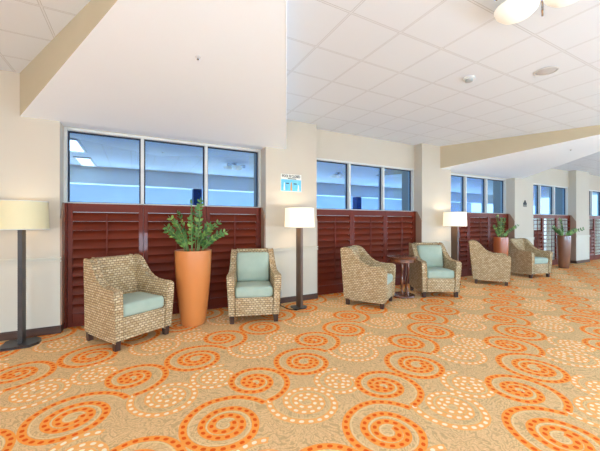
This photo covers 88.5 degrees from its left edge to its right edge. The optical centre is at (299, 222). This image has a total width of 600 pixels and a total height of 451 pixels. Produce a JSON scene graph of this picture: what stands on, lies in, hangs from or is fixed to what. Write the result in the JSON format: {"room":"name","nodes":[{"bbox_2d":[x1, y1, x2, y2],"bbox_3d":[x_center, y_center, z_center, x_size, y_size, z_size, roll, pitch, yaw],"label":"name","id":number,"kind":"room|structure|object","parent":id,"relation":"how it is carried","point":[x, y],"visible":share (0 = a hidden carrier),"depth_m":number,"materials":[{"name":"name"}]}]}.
{"room":"hotel lobby","nodes":[
{"label":"hotel lobby","id":0,"kind":"room"},
{"bbox_2d":[0,70,63,340],"bbox_3d":[-3.389,-0.193,3.715,0.952,2.946,0.828,0,0,-28],"label":"pillar","id":1,"kind":"structure","parent":0,"point":[31,149],"depth_m":3.47,"materials":[{"name":"paint"}]},
{"bbox_2d":[20,0,286,149],"bbox_3d":[-0.924,-1.429,2.797,3.277,0.494,3.606,0,0,-28],"label":"soffit","id":2,"kind":"structure","parent":0,"point":[119,66],"depth_m":2.86,"materials":[{"name":"beige paint"}]},
{"bbox_2d":[249,120,317,303],"bbox_3d":[-0.306,-0.193,5.356,0.952,2.946,0.828,0,0,-28],"label":"pillar","id":3,"kind":"structure","parent":0,"point":[299,157],"depth_m":5.01,"materials":[{"name":"paint"}]},
{"bbox_2d":[281,173,300,191],"bbox_3d":[-0.143,-0.650,4.997,0.374,0.280,0.011,0,0,-28],"label":"notice","id":4,"kind":"object","parent":3,"relation":"attached to","point":[289,182],"visible":1,"depth_m":5.00,"materials":[{"name":"paper"}]},
{"bbox_2d":[0,259,599,450],"bbox_3d":[7.762,1.320,3.508,31.000,0.080,10.900,0,0,-28],"label":"floor","id":5,"kind":"structure","parent":0,"point":[492,366],"depth_m":2.52,"materials":[{"name":"carpet"}]},
{"bbox_2d":[0,200,49,351],"bbox_3d":[-2.925,0.525,3.240,0.462,1.509,0.462,0,0,-28],"label":"floor lamp","id":6,"kind":"object","parent":5,"relation":"on","point":[20,215],"visible":1,"depth_m":3.18,"materials":[{"name":"fabric"}]},
{"bbox_2d":[83,254,173,351],"bbox_3d":[-1.945,0.832,3.475,0.735,0.895,0.673,0,0,31],"label":"wicker armchair","id":7,"kind":"object","parent":5,"relation":"on","point":[123,299],"visible":1,"depth_m":3.34,"materials":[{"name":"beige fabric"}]},
{"bbox_2d":[123,291,163,316],"bbox_3d":[-1.862,0.890,3.424,0.497,0.154,0.472,0,0,31],"label":"seat cushion","id":8,"kind":"object","parent":7,"relation":"on","point":[135,303],"depth_m":3.34,"materials":[{"name":"teal fabric"}]},
{"bbox_2d":[163,197,227,326],"bbox_3d":[-1.326,0.472,3.931,0.813,1.617,0.452,0,0,-13],"label":"potted plant","id":9,"kind":"object","parent":5,"relation":"on","point":[193,265],"visible":1,"depth_m":3.79,"materials":[{"name":"green plant"}]},
{"bbox_2d":[227,248,280,323],"bbox_3d":[-0.646,0.825,4.258,0.687,0.909,0.735,0,0,-11],"label":"wicker armchair","id":10,"kind":"object","parent":5,"relation":"on","point":[253,277],"visible":1,"depth_m":3.98,"materials":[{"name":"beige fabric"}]},
{"bbox_2d":[237,252,268,281],"bbox_3d":[-0.666,0.618,4.362,0.454,0.410,0.219,0,0,-11],"label":"cushion","id":11,"kind":"object","parent":10,"relation":"on","point":[251,266],"depth_m":4.29,"materials":[{"name":"teal fabric"}]},
{"bbox_2d":[235,280,272,297],"bbox_3d":[-0.628,0.884,4.163,0.482,0.157,0.497,0,0,-11],"label":"seat cushion","id":12,"kind":"object","parent":10,"relation":"on","point":[243,288],"depth_m":3.95,"materials":[{"name":"teal fabric"}]},
{"bbox_2d":[280,207,314,310],"bbox_3d":[-0.034,0.525,4.725,0.462,1.509,0.575,0,0,-28],"label":"floor lamp","id":13,"kind":"object","parent":5,"relation":"on","point":[299,218],"visible":0.98,"depth_m":4.60,"materials":[{"name":"fabric"}]},
{"bbox_2d":[340,245,395,308],"bbox_3d":[1.101,0.832,4.976,0.735,0.895,0.673,0,0,29],"label":"wicker armchair","id":14,"kind":"object","parent":5,"relation":"on","point":[366,279],"visible":1,"depth_m":4.76,"materials":[{"name":"beige wicker"}]},
{"bbox_2d":[387,273,392,284],"bbox_3d":[1.186,0.890,4.929,0.497,0.154,0.472,0,0,29],"label":"seat cushion","id":15,"kind":"object","parent":14,"relation":"on","point":[389,275],"depth_m":4.88,"materials":[{"name":"teal fabric"}]},
{"bbox_2d":[387,254,417,298],"bbox_3d":[1.790,0.929,5.405,0.524,0.702,0.524,0,0,-28],"label":"side table","id":16,"kind":"object","parent":5,"relation":"on","point":[397,258],"visible":0.93,"depth_m":5.30,"materials":[{"name":"brown wood"}]},
{"bbox_2d":[409,242,461,296],"bbox_3d":[2.412,0.825,5.618,0.687,0.909,0.735,0,0,-1],"label":"wicker armchair","id":17,"kind":"object","parent":5,"relation":"on","point":[434,270],"visible":0.99,"depth_m":5.41,"materials":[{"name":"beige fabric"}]},
{"bbox_2d":[417,245,442,266],"bbox_3d":[2.410,0.618,5.724,0.454,0.410,0.219,0,0,-1],"label":"cushion","id":18,"kind":"object","parent":17,"relation":"on","point":[432,254],"depth_m":5.65,"materials":[{"name":"teal fabric"}]},
{"bbox_2d":[427,267,453,277],"bbox_3d":[2.413,0.884,5.521,0.482,0.157,0.497,0,0,-1],"label":"seat cushion","id":19,"kind":"object","parent":17,"relation":"on","point":[432,272],"depth_m":5.28,"materials":[{"name":"teal fabric"}]},
{"bbox_2d":[443,212,466,284],"bbox_3d":[3.240,0.525,6.448,0.462,1.509,0.462,0,0,-28],"label":"floor lamp","id":20,"kind":"object","parent":5,"relation":"on","point":[453,219],"visible":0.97,"depth_m":6.37,"materials":[{"name":"fabric"}]},
{"bbox_2d":[469,240,510,285],"bbox_3d":[4.068,0.832,6.657,0.735,0.895,0.673,0,0,27],"label":"wicker armchair","id":21,"kind":"object","parent":5,"relation":"on","point":[486,265],"visible":1,"depth_m":6.40,"materials":[{"name":"beige wicker"}]},
{"bbox_2d":[493,215,518,255],"bbox_3d":[4.956,0.533,7.391,0.726,1.493,0.310,0,0,7],"label":"potted plant","id":22,"kind":"object","parent":5,"relation":"on","point":[500,244],"visible":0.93,"depth_m":7.34,"materials":[{"name":"green plant"}]},
{"bbox_2d":[508,238,552,277],"bbox_3d":[5.539,0.832,7.522,0.673,0.895,0.735,0,0,-17],"label":"wicker armchair","id":23,"kind":"object","parent":5,"relation":"on","point":[526,258],"visible":0.91,"depth_m":7.32,"materials":[{"name":"beige wicker"}]},
{"bbox_2d":[535,257,547,263],"bbox_3d":[5.567,0.890,7.430,0.472,0.154,0.497,0,0,-17],"label":"seat cushion","id":24,"kind":"object","parent":23,"relation":"on","point":[538,260],"depth_m":7.21,"materials":[{"name":"teal fabric"}]},
{"bbox_2d":[551,218,584,267],"bbox_3d":[7.558,0.557,8.783,0.975,1.446,0.379,0,0,-13],"label":"potted plant","id":25,"kind":"object","parent":5,"relation":"on","point":[563,241],"visible":1,"depth_m":8.70,"materials":[{"name":"green plant"}]},
{"bbox_2d":[0,0,599,175],"bbox_3d":[7.762,-1.706,3.508,31.000,0.080,10.900,0,0,-28],"label":"ceiling","id":26,"kind":"structure","parent":0,"point":[387,70],"depth_m":3.24,"materials":[{"name":"tile"}]},
{"bbox_2d":[463,75,474,82],"bbox_3d":[1.941,-1.642,3.540,0.124,0.048,0.124,0,0,-28],"label":"smoke detector","id":27,"kind":"object","parent":26,"relation":"attached to","point":[468,79],"visible":1,"depth_m":3.51,"materials":[{"name":"white plastic"}]},
{"bbox_2d":[494,0,578,23],"bbox_3d":[1.638,-1.573,2.080,0.592,0.185,0.623,0,0,-28],"label":"ceiling lamp","id":28,"kind":"object","parent":26,"relation":"attached to","point":[510,11],"visible":1,"depth_m":2.18,"materials":[{"name":"white glass"}]},
{"bbox_2d":[533,66,558,75],"bbox_3d":[2.696,-1.661,3.376,0.224,0.010,0.224,0,0,-28],"label":"ceiling speaker","id":29,"kind":"object","parent":26,"relation":"attached to","point":[551,69],"visible":1,"depth_m":3.37,"materials":[{"name":"white plastic"}]},
{"bbox_2d":[535,67,556,74],"bbox_3d":[2.696,-1.662,3.376,0.194,0.006,0.194,0,0,-28],"label":"grille","id":30,"kind":"object","parent":29,"relation":"attached to","point":[547,70],"depth_m":3.37,"materials":[{"name":"white metal"}]},
{"bbox_2d":[64,126,599,190],"bbox_3d":[5.251,-0.193,8.225,31.000,2.946,0.214,0,0,-28],"label":"wall","id":31,"kind":"structure","parent":0,"point":[330,145],"depth_m":6.11,"materials":[{"name":"paint"}]},
{"bbox_2d":[64,127,260,207],"bbox_3d":[-1.788,-0.002,4.425,2.568,2.369,0.100,0,0,-28],"label":"window","id":32,"kind":"structure","parent":31,"relation":"in","point":[101,167],"depth_m":4.31,"materials":[{"name":"glass"}]},
{"bbox_2d":[60,203,265,328],"bbox_3d":[-1.715,0.516,4.286,2.566,1.527,0.206,0,0,-28],"label":"surround","id":33,"kind":"object","parent":31,"relation":"attached to","point":[63,216],"visible":0.62,"depth_m":3.73,"materials":[{"name":"brown wood"}]},
{"bbox_2d":[67,203,142,323],"bbox_3d":[-2.467,0.496,3.942,0.822,1.478,0.098,0,0,-28],"label":"shutter panel","id":34,"kind":"object","parent":33,"relation":"attached to","point":[96,239],"visible":0.71,"depth_m":3.88,"materials":[{"name":"brown wood"}]},
{"bbox_2d":[143,205,205,310],"bbox_3d":[-1.738,0.496,4.330,0.822,1.478,0.098,0,0,-28],"label":"shutter panel","id":35,"kind":"object","parent":33,"relation":"attached to","point":[159,249],"visible":0.52,"depth_m":4.26,"materials":[{"name":"brown wood"}]},
{"bbox_2d":[206,206,258,306],"bbox_3d":[-1.009,0.496,4.718,0.822,1.478,0.098,0,0,-28],"label":"shutter panel","id":36,"kind":"object","parent":33,"relation":"attached to","point":[242,230],"visible":0.51,"depth_m":4.67,"materials":[{"name":"brown wood"}]},
{"bbox_2d":[317,158,413,238],"bbox_3d":[1.294,0.009,6.065,2.568,2.348,0.100,0,0,-28],"label":"window","id":37,"kind":"structure","parent":31,"relation":"in","point":[341,185],"depth_m":6.06,"materials":[{"name":"glass"}]},
{"bbox_2d":[317,211,421,294],"bbox_3d":[1.368,0.516,5.926,2.566,1.527,0.206,0,0,-28],"label":"surround","id":38,"kind":"object","parent":31,"relation":"attached to","point":[417,220],"visible":0.22,"depth_m":6.45,"materials":[{"name":"brown wood"}]},
{"bbox_2d":[317,209,351,292],"bbox_3d":[0.615,0.496,5.582,0.822,1.478,0.098,0,0,-28],"label":"shutter panel","id":39,"kind":"object","parent":38,"relation":"attached to","point":[334,232],"visible":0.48,"depth_m":5.57,"materials":[{"name":"brown wood"}]},
{"bbox_2d":[352,210,384,262],"bbox_3d":[1.344,0.496,5.971,0.822,1.478,0.098,0,0,-28],"label":"shutter panel","id":40,"kind":"object","parent":38,"relation":"attached to","point":[369,230],"visible":0.52,"depth_m":6.00,"materials":[{"name":"brown wood"}]},
{"bbox_2d":[385,211,413,282],"bbox_3d":[2.074,0.496,6.359,0.822,1.478,0.098,0,0,-28],"label":"shutter panel","id":41,"kind":"object","parent":38,"relation":"attached to","point":[398,240],"visible":0.56,"depth_m":6.34,"materials":[{"name":"brown wood"}]},
{"bbox_2d":[451,173,505,213],"bbox_3d":[4.377,0.006,7.706,2.568,2.354,0.100,0,0,-28],"label":"window","id":42,"kind":"structure","parent":31,"relation":"in","point":[469,193],"depth_m":7.78,"materials":[{"name":"glass"}]},
{"bbox_2d":[461,214,514,276],"bbox_3d":[4.450,0.516,7.567,2.566,1.527,0.206,0,0,-28],"label":"surround","id":43,"kind":"object","parent":31,"relation":"attached to","point":[510,221],"visible":0.2,"depth_m":8.13,"materials":[{"name":"beige paint"}]},
{"bbox_2d":[459,213,468,274],"bbox_3d":[3.698,0.496,7.223,0.822,1.478,0.098,0,0,-28],"label":"shutter panel","id":44,"kind":"object","parent":43,"relation":"attached to","point":[463,230],"visible":0.34,"depth_m":7.36,"materials":[{"name":"brown wood"}]},
{"bbox_2d":[469,213,488,273],"bbox_3d":[4.427,0.496,7.611,0.822,1.478,0.098,0,0,-28],"label":"shutter panel","id":45,"kind":"object","parent":43,"relation":"attached to","point":[478,227],"visible":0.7,"depth_m":7.64,"materials":[{"name":"brown wood"}]},
{"bbox_2d":[489,213,506,251],"bbox_3d":[5.156,0.496,7.999,0.822,1.478,0.098,0,0,-28],"label":"shutter panel","id":46,"kind":"object","parent":43,"relation":"attached to","point":[492,219],"visible":0.38,"depth_m":7.92,"materials":[{"name":"brown wood"}]},
{"bbox_2d":[533,183,567,259],"bbox_3d":[7.459,0.013,9.347,2.568,2.340,0.100,0,0,-28],"label":"window","id":47,"kind":"structure","parent":31,"relation":"in","point":[547,199],"depth_m":9.49,"materials":[{"name":"clear glass"}]},
{"bbox_2d":[533,215,575,264],"bbox_3d":[7.533,0.516,9.208,2.566,1.527,0.206,0,0,-28],"label":"surround","id":48,"kind":"object","parent":31,"relation":"attached to","point":[572,223],"visible":0.23,"depth_m":9.77,"materials":[{"name":"beige paint"}]},
{"bbox_2d":[533,215,542,249],"bbox_3d":[6.773,0.496,8.878,0.822,1.478,0.131,0,0,-28],"label":"shutter panel","id":49,"kind":"object","parent":48,"relation":"attached to","point":[538,234],"visible":0.37,"depth_m":8.96,"materials":[{"name":"brown wood"}]},
{"bbox_2d":[543,215,556,263],"bbox_3d":[7.502,0.496,9.267,0.822,1.478,0.131,0,0,-28],"label":"shutter panel","id":50,"kind":"object","parent":48,"relation":"attached to","point":[544,216],"visible":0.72,"depth_m":9.27,"materials":[{"name":"brown wood"}]},
{"bbox_2d":[557,215,569,262],"bbox_3d":[8.231,0.496,9.655,0.822,1.478,0.131,0,0,-28],"label":"shutter panel","id":51,"kind":"object","parent":48,"relation":"attached to","point":[558,216],"visible":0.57,"depth_m":9.65,"materials":[{"name":"brown wood"}]},
{"bbox_2d":[589,190,599,254],"bbox_3d":[10.542,0.013,10.987,2.568,2.340,0.100,0,0,-28],"label":"window","id":52,"kind":"structure","parent":31,"relation":"in","point":[594,195],"depth_m":10.98,"materials":[{"name":"clear glass"}]},
{"bbox_2d":[589,222,599,259],"bbox_3d":[10.616,0.516,10.849,2.566,1.527,0.206,0,0,-28],"label":"surround","id":53,"kind":"object","parent":31,"relation":"attached to","point":[589,222],"visible":0.12,"depth_m":10.17,"materials":[{"name":"beige paint"}]},
{"bbox_2d":[589,216,594,258],"bbox_3d":[9.855,0.496,10.519,0.822,1.478,0.131,0,0,-28],"label":"shutter panel","id":54,"kind":"object","parent":53,"relation":"attached to","point":[590,217],"visible":0.47,"depth_m":10.62,"materials":[{"name":"brown wood"}]},
{"bbox_2d":[594,216,599,258],"bbox_3d":[10.584,0.496,10.907,0.822,1.478,0.131,0,0,-28],"label":"shutter panel","id":55,"kind":"object","parent":53,"relation":"attached to","point":[595,217],"visible":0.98,"depth_m":10.74,"materials":[{"name":"brown wood"}]},
{"bbox_2d":[394,143,450,256],"bbox_3d":[2.776,-0.193,6.997,0.952,2.946,0.828,0,0,-28],"label":"pillar","id":56,"kind":"structure","parent":0,"point":[432,184],"depth_m":6.59,"materials":[{"name":"paint"}]},
{"bbox_2d":[490,175,534,244],"bbox_3d":[5.859,-0.193,8.637,0.952,2.946,0.828,0,0,-28],"label":"pillar","id":57,"kind":"structure","parent":0,"point":[518,190],"depth_m":8.25,"materials":[{"name":"paint"}]},
{"bbox_2d":[440,125,599,178],"bbox_3d":[5.241,-1.429,6.078,3.277,0.494,3.606,0,0,-28],"label":"soffit","id":58,"kind":"structure","parent":0,"point":[523,156],"depth_m":6.27,"materials":[{"name":"beige paint"}]},
{"bbox_2d":[546,170,589,263],"bbox_3d":[8.941,-0.193,10.278,0.952,2.946,0.828,0,0,-28],"label":"pillar","id":59,"kind":"structure","parent":0,"point":[578,181],"depth_m":9.89,"materials":[{"name":"paint"}]},
{"bbox_2d":[595,219,598,253],"bbox_3d":[12.024,-0.193,11.919,0.952,2.946,0.828,0,0,-28],"label":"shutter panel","id":60,"kind":"structure","parent":0,"point":[596,220],"depth_m":11.94,"materials":[{"name":"paint"}]},
{"bbox_3d":[2.941,1.430,13.630,42.000,0.100,10.700,0,0,-28],"label":"ground","id":61,"kind":"structure","parent":0,"visible":0},
{"bbox_2d":[77,212,545,246],"bbox_3d":[3.669,0.455,12.262,42.000,1.850,0.200,0,0,-28],"label":"wall","id":62,"kind":"structure","parent":61,"relation":"on","point":[86,212],"depth_m":8.55,"materials":[{"name":"red wood"}]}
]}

